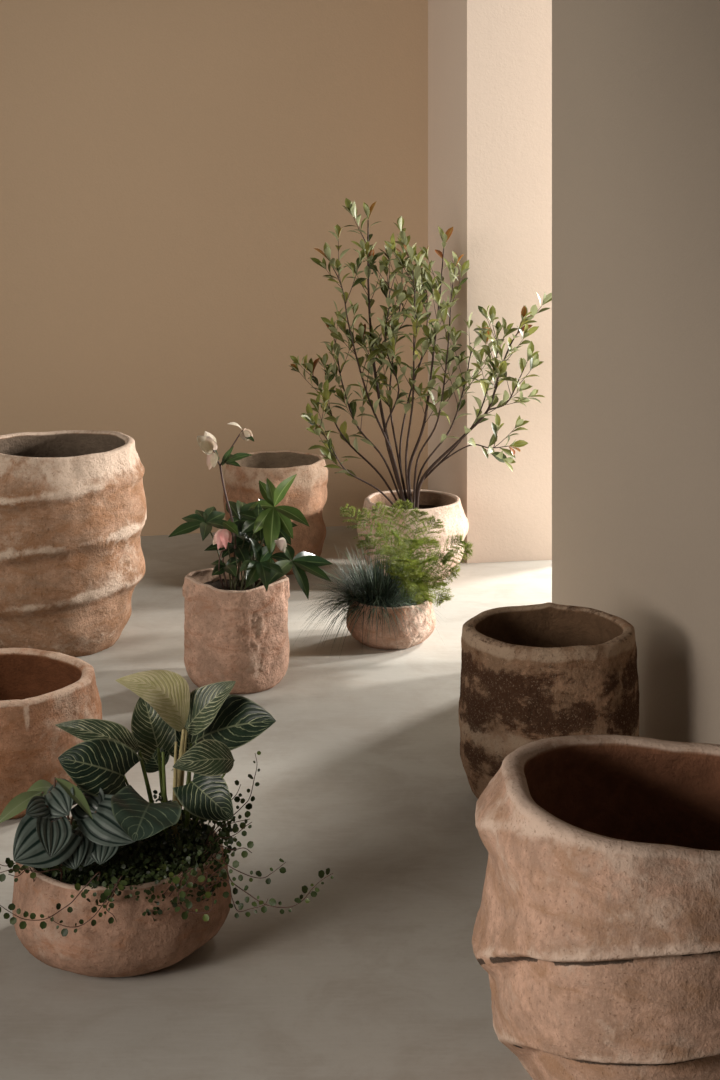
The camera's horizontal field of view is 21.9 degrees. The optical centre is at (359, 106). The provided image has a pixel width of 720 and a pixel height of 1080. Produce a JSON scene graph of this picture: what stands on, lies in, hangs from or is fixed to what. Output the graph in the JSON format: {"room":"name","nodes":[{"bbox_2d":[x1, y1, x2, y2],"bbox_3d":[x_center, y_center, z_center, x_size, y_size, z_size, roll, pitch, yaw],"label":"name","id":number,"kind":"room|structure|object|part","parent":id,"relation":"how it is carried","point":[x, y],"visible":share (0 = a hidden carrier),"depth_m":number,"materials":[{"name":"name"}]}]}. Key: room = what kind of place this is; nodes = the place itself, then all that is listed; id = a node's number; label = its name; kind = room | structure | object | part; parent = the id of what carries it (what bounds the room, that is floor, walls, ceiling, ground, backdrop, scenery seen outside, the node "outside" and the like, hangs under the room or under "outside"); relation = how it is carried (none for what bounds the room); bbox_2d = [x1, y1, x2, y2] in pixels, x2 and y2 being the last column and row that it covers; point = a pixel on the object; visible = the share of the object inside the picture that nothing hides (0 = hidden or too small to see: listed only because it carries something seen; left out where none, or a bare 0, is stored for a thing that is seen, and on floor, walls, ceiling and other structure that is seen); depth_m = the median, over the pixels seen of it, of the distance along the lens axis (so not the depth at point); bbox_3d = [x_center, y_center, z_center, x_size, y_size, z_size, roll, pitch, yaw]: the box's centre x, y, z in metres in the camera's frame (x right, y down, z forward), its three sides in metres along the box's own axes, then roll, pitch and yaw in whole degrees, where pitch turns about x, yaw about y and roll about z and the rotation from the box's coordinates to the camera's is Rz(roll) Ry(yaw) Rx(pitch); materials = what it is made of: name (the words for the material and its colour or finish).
{"room":"plant pot showroom","nodes":[
{"label":"plant pot showroom","id":0,"kind":"room"},
{"bbox_2d":[0,0,427,535],"bbox_3d":[-1.808,0.000,6.339,4.220,3.000,0.150,0,0,-13],"label":"wall","id":1,"kind":"structure","parent":0,"point":[173,173],"depth_m":6.55,"materials":[{"name":"beige paint"}]},
{"bbox_2d":[0,525,551,1079],"bbox_3d":[0.000,1.550,3.600,9.000,0.100,9.200,0,0,0],"label":"floor","id":2,"kind":"structure","parent":0,"point":[362,777],"depth_m":3.53,"materials":[{"name":"concrete"}]},
{"bbox_2d":[0,648,101,819],"bbox_3d":[-0.802,1.372,4.087,0.450,0.257,0.444,0,0,30],"label":"terracotta pot","id":3,"kind":"object","parent":2,"relation":"on","point":[40,690],"visible":0.72,"depth_m":3.95,"materials":[{"name":"ceramic"}]},
{"bbox_2d":[0,430,146,656],"bbox_3d":[-0.861,1.218,5.216,0.520,0.565,0.516,0,0,0],"label":"terracotta pot","id":4,"kind":"object","parent":2,"relation":"on","point":[73,509],"visible":1,"depth_m":5.01,"materials":[{"name":"ceramic"}]},
{"bbox_2d":[12,816,230,976],"bbox_3d":[-0.426,1.411,3.327,0.386,0.178,0.382,0,0,0],"label":"terracotta pot","id":5,"kind":"object","parent":2,"relation":"on","point":[135,944],"visible":0.57,"depth_m":3.16,"materials":[{"name":"ceramic"}]},
{"bbox_2d":[41,835,207,885],"bbox_3d":[-0.428,1.357,3.330,0.340,0.014,0.340,0,0,0],"label":"potting soil","id":6,"kind":"object","parent":5,"relation":"in","point":[118,855],"visible":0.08,"depth_m":3.32,"materials":[{"name":"black soil"}]},
{"bbox_2d":[0,777,134,869],"bbox_3d":[-0.513,1.262,3.224,0.207,0.194,0.216,0,0,-26],"label":"peperomia","id":7,"kind":"object","parent":6,"relation":"on","point":[45,837],"visible":0.98,"depth_m":3.18,"materials":[{"name":"green plant"}]},
{"bbox_2d":[55,670,275,859],"bbox_3d":[-0.352,1.185,3.314,0.330,0.344,0.284,0,0,-44],"label":"plant","id":8,"kind":"object","parent":6,"relation":"on","point":[200,728],"visible":0.91,"depth_m":3.32,"materials":[{"name":"green plant"}]},
{"bbox_2d":[0,751,333,936],"bbox_3d":[-0.341,1.269,3.294,0.579,0.241,0.406,0,0,-2],"label":"vine","id":9,"kind":"object","parent":5,"relation":"in","point":[199,834],"visible":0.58,"depth_m":3.22,"materials":[{"name":"green plant"}]},
{"bbox_3d":[-0.553,1.319,3.156,0.125,0.064,0.040,0,0,-40],"label":"trailing stem","id":10,"kind":"part","parent":9,"relation":"part of","materials":[{"name":"green plant"}]},
{"bbox_3d":[-0.516,1.321,3.113,0.171,0.070,0.056,0,0,-32],"label":"trailing stem","id":11,"kind":"part","parent":9,"relation":"part of","materials":[{"name":"green plant"}]},
{"bbox_3d":[-0.459,1.328,3.133,0.121,0.080,0.081,0,0,0],"label":"trailing stem","id":12,"kind":"part","parent":9,"relation":"part of","materials":[{"name":"green plant"}]},
{"bbox_3d":[-0.418,1.329,3.141,0.022,0.067,0.067,0,0,-7],"label":"trailing stem","id":13,"kind":"part","parent":9,"relation":"part of","materials":[{"name":"green plant"}]},
{"bbox_3d":[-0.305,1.314,3.151,0.033,0.073,0.066,0,0,-11],"label":"trailing stem","id":14,"kind":"part","parent":9,"relation":"part of","materials":[{"name":"green plant"}]},
{"bbox_3d":[-0.292,1.320,3.144,0.094,0.067,0.074,0,0,0],"label":"trailing stem","id":15,"kind":"part","parent":9,"relation":"part of","materials":[{"name":"green plant"}]},
{"bbox_3d":[-0.282,1.320,3.158,0.011,0.062,0.073,0,0,-43],"label":"trailing stem","id":16,"kind":"part","parent":9,"relation":"part of","materials":[{"name":"green plant"}]},
{"bbox_3d":[-0.252,1.277,3.309,0.082,0.147,0.005,0,0,6],"label":"trailing stem","id":17,"kind":"part","parent":9,"relation":"part of","materials":[{"name":"green plant"}]},
{"bbox_3d":[-0.243,1.303,3.284,0.099,0.094,0.009,0,0,6],"label":"trailing stem","id":18,"kind":"part","parent":9,"relation":"part of","materials":[{"name":"green plant"}]},
{"bbox_3d":[-0.239,1.302,3.273,0.100,0.098,0.026,0,0,0],"label":"trailing stem","id":19,"kind":"part","parent":9,"relation":"part of","materials":[{"name":"green plant"}]},
{"bbox_3d":[-0.238,1.320,3.252,0.102,0.060,0.009,0,0,16],"label":"trailing stem","id":20,"kind":"part","parent":9,"relation":"part of","materials":[{"name":"green plant"}]},
{"bbox_3d":[-0.236,1.250,3.324,0.110,0.200,0.010,0,0,11],"label":"trailing stem","id":21,"kind":"part","parent":9,"relation":"part of","materials":[{"name":"green plant"}]},
{"bbox_3d":[-0.219,1.338,3.163,0.136,0.051,0.019,0,0,29],"label":"trailing stem","id":22,"kind":"part","parent":9,"relation":"part of","materials":[{"name":"green plant"}]},
{"bbox_3d":[-0.207,1.321,3.224,0.163,0.059,0.016,0,0,17],"label":"trailing stem","id":23,"kind":"part","parent":9,"relation":"part of","materials":[{"name":"green plant"}]},
{"bbox_3d":[-0.166,1.316,3.149,0.257,0.073,0.027,0,0,23],"label":"trailing stem","id":24,"kind":"part","parent":9,"relation":"part of","materials":[{"name":"green plant"}]},
{"bbox_2d":[182,567,289,693],"bbox_3d":[-0.321,1.360,4.859,0.251,0.280,0.246,0,0,44],"label":"terracotta pot","id":25,"kind":"object","parent":2,"relation":"on","point":[242,637],"visible":0.96,"depth_m":4.76,"materials":[{"name":"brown ceramic"}]},
{"bbox_2d":[204,579,262,590],"bbox_3d":[-0.321,1.258,4.860,0.220,0.014,0.220,0,0,0],"label":"potting soil","id":26,"kind":"object","parent":25,"relation":"in","point":[217,584],"visible":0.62,"depth_m":4.90,"materials":[{"name":"black soil"}]},
{"bbox_2d":[169,422,331,598],"bbox_3d":[-0.248,1.043,4.846,0.385,0.445,0.432,0,0,-43],"label":"flowering plant","id":27,"kind":"object","parent":26,"relation":"in","point":[251,523],"visible":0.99,"depth_m":4.82,"materials":[{"name":"green plant"}]},
{"bbox_3d":[-0.396,0.875,4.830,0.053,0.054,0.080,0,0,0],"label":"flower","id":28,"kind":"part","parent":27,"relation":"part of","materials":[{"name":"beige plant"}]},
{"bbox_3d":[-0.385,0.921,4.840,0.028,0.043,0.081,0,0,-9],"label":"flower","id":29,"kind":"part","parent":27,"relation":"part of","materials":[{"name":"beige plant"}]},
{"bbox_3d":[-0.374,1.178,4.873,0.065,0.174,0.005,0,0,14],"label":"stem","id":30,"kind":"part","parent":27,"relation":"part of","materials":[{"name":"green plant"}]},
{"bbox_3d":[-0.354,1.109,4.756,0.044,0.058,0.076,0,0,-36],"label":"flower","id":31,"kind":"part","parent":27,"relation":"part of","materials":[{"name":"pink plant"}]},
{"bbox_3d":[-0.356,1.193,4.800,0.020,0.145,0.123,0,0,-6],"label":"flower stem","id":32,"kind":"part","parent":27,"relation":"part of","materials":[{"name":"green plant"}]},
{"bbox_3d":[-0.345,1.167,4.811,0.027,0.194,0.102,0,0,0],"label":"flower stem","id":33,"kind":"part","parent":27,"relation":"part of","materials":[{"name":"green plant"}]},
{"bbox_3d":[-0.345,1.099,4.851,0.046,0.332,0.028,0,0,0],"label":"flower stem","id":34,"kind":"part","parent":27,"relation":"part of","materials":[{"name":"plant"}]},
{"bbox_3d":[-0.338,1.169,4.825,0.005,0.191,0.076,0,0,17],"label":"stem","id":35,"kind":"part","parent":27,"relation":"part of","materials":[{"name":"green plant"}]},
{"bbox_3d":[-0.336,0.890,4.852,0.065,0.098,0.009,0,0,10],"label":"flower stem","id":36,"kind":"part","parent":27,"relation":"part of","materials":[{"name":"green plant"}]},
{"bbox_3d":[-0.331,1.195,4.854,0.005,0.139,0.090,0,0,-15],"label":"stem","id":37,"kind":"part","parent":27,"relation":"part of","materials":[{"name":"green plant"}]},
{"bbox_3d":[-0.321,1.195,4.878,0.016,0.139,0.038,0,0,0],"label":"stem","id":38,"kind":"part","parent":27,"relation":"part of","materials":[{"name":"green plant"}]},
{"bbox_3d":[-0.305,1.187,4.852,0.017,0.156,0.064,0,0,0],"label":"stem","id":39,"kind":"part","parent":27,"relation":"part of","materials":[{"name":"green plant"}]},
{"bbox_3d":[-0.287,1.169,4.836,0.051,0.192,0.016,0,0,0],"label":"stem","id":40,"kind":"part","parent":27,"relation":"part of","materials":[{"name":"green plant"}]},
{"bbox_3d":[-0.202,1.109,4.703,0.029,0.036,0.026,0,0,24],"label":"flower","id":41,"kind":"part","parent":27,"relation":"part of","materials":[{"name":"beige plant"}]},
{"bbox_2d":[223,450,327,574],"bbox_3d":[-0.277,1.323,6.078,0.345,0.353,0.350,0,0,0],"label":"terracotta pot","id":42,"kind":"object","parent":2,"relation":"on","point":[307,493],"visible":0.64,"depth_m":5.97,"materials":[{"name":"ceramic"}]},
{"bbox_2d":[346,587,435,649],"bbox_3d":[0.087,1.436,5.225,0.252,0.127,0.250,0,0,0],"label":"terracotta pot","id":43,"kind":"object","parent":2,"relation":"on","point":[417,636],"visible":0.74,"depth_m":5.12,"materials":[{"name":"ceramic"}]},
{"bbox_2d":[298,536,449,654],"bbox_3d":[0.030,1.373,5.220,0.463,0.317,0.456,0,0,3],"label":"clump","id":44,"kind":"object","parent":43,"relation":"in","point":[372,589],"visible":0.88,"depth_m":5.17,"materials":[{"name":"green plant"}]},
{"bbox_2d":[388,598,420,607],"bbox_3d":[0.087,1.399,5.225,0.210,0.014,0.210,0,0,0],"label":"potting soil","id":45,"kind":"object","parent":43,"relation":"in","point":[416,602],"visible":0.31,"depth_m":5.23,"materials":[{"name":"black soil"}]},
{"bbox_2d":[338,499,472,607],"bbox_3d":[0.129,1.249,5.203,0.382,0.296,0.288,0,0,0],"label":"fern","id":46,"kind":"object","parent":45,"relation":"on","point":[405,564],"visible":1,"depth_m":5.19,"materials":[{"name":"green plant"}]},
{"bbox_2d":[357,489,468,586],"bbox_3d":[0.169,1.373,5.918,0.357,0.255,0.355,0,0,0],"label":"terracotta pot","id":47,"kind":"object","parent":2,"relation":"on","point":[450,512],"visible":0.5,"depth_m":5.82,"materials":[{"name":"ceramic"}]},
{"bbox_2d":[389,505,439,508],"bbox_3d":[0.169,1.292,5.920,0.278,0.014,0.278,0,0,0],"label":"potting soil","id":48,"kind":"object","parent":47,"relation":"in","point":[420,506],"visible":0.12,"depth_m":6.02,"materials":[{"name":"brown soil"}]},
{"bbox_2d":[290,198,551,508],"bbox_3d":[0.195,0.795,5.909,0.851,1.014,0.505,0,0,0],"label":"shrub","id":49,"kind":"object","parent":48,"relation":"in","point":[421,279],"visible":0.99,"depth_m":5.89,"materials":[{"name":"green plant"}]},
{"bbox_3d":[-0.031,1.056,5.915,0.346,0.492,0.097,0,0,-14],"label":"stem","id":50,"kind":"part","parent":49,"relation":"part of","materials":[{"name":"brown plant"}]},
{"bbox_3d":[-0.030,1.108,5.855,0.332,0.388,0.139,0,0,-37],"label":"stem","id":51,"kind":"part","parent":49,"relation":"part of","materials":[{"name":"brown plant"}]},
{"bbox_3d":[0.024,0.859,5.863,0.258,0.884,0.108,0,0,0],"label":"stem","id":52,"kind":"part","parent":49,"relation":"part of","materials":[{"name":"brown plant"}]},
{"bbox_3d":[0.001,0.997,5.963,0.277,0.609,0.133,0,0,36],"label":"stem","id":53,"kind":"part","parent":49,"relation":"part of","materials":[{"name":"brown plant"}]},
{"bbox_3d":[0.067,0.823,5.936,0.181,0.958,0.095,0,0,0],"label":"stem","id":54,"kind":"part","parent":49,"relation":"part of","materials":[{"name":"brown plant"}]},
{"bbox_3d":[0.086,0.879,5.901,0.093,0.845,0.112,0,0,39],"label":"stem","id":55,"kind":"part","parent":49,"relation":"part of","materials":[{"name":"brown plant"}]},
{"bbox_3d":[0.120,0.884,5.982,0.152,0.833,0.133,0,0,-29],"label":"stem","id":56,"kind":"part","parent":49,"relation":"part of","materials":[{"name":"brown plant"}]},
{"bbox_3d":[0.179,0.909,6.012,0.077,0.783,0.181,0,0,11],"label":"stem","id":57,"kind":"part","parent":49,"relation":"part of","materials":[{"name":"green plant"}]},
{"bbox_3d":[0.171,0.849,5.857,0.123,0.903,0.116,0,0,0],"label":"stem","id":58,"kind":"part","parent":49,"relation":"part of","materials":[{"name":"green plant"}]},
{"bbox_3d":[0.212,0.873,5.955,0.097,0.855,0.101,0,0,25],"label":"stem","id":59,"kind":"part","parent":49,"relation":"part of","materials":[{"name":"green plant"}]},
{"bbox_3d":[0.263,0.900,5.837,0.104,0.800,0.215,0,0,-30],"label":"stem","id":60,"kind":"part","parent":49,"relation":"part of","materials":[{"name":"green plant"}]},
{"bbox_3d":[0.296,1.012,5.952,0.233,0.576,0.120,0,0,-36],"label":"stem","id":61,"kind":"part","parent":49,"relation":"part of","materials":[{"name":"green plant"}]},
{"bbox_3d":[0.332,1.093,5.825,0.334,0.198,0.051,0,0,36],"label":"stem","id":62,"kind":"part","parent":49,"relation":"part of","materials":[{"name":"green plant"}]},
{"bbox_3d":[0.327,0.927,5.889,0.262,0.519,0.061,0,0,7],"label":"stem","id":63,"kind":"part","parent":49,"relation":"part of","materials":[{"name":"green plant"}]},
{"bbox_3d":[0.373,0.964,5.868,0.404,0.674,0.102,0,0,0],"label":"stem","id":64,"kind":"part","parent":49,"relation":"part of","materials":[{"name":"green plant"}]},
{"bbox_3d":[0.469,0.880,5.880,0.145,0.174,0.052,0,0,20],"label":"stem","id":65,"kind":"part","parent":49,"relation":"part of","materials":[{"name":"green plant"}]},
{"bbox_2d":[458,602,638,798],"bbox_3d":[0.411,1.313,4.054,0.392,0.373,0.391,0,0,0],"label":"terracotta pot","id":66,"kind":"object","parent":2,"relation":"on","point":[530,673],"visible":0.75,"depth_m":3.92,"materials":[{"name":"ceramic"}]},
{"bbox_2d":[472,735,719,1079],"bbox_3d":[0.466,1.261,2.840,0.582,0.478,0.586,0,0,0],"label":"terracotta pot","id":67,"kind":"object","parent":2,"relation":"on","point":[596,935],"visible":1,"depth_m":2.64,"materials":[{"name":"ceramic"}]},
{"bbox_2d":[428,0,551,562],"bbox_3d":[0.503,0.000,6.538,0.450,3.000,0.791,0,0,-10],"label":"wall column","id":68,"kind":"structure","parent":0,"point":[490,61],"depth_m":6.15,"materials":[{"name":"paint"}]},
{"bbox_2d":[552,0,719,744],"bbox_3d":[1.265,0.000,2.143,0.160,3.000,6.000,0,0,-13],"label":"wall","id":69,"kind":"structure","parent":0,"point":[636,83],"depth_m":4.40,"materials":[{"name":"beige paint"}]}
]}

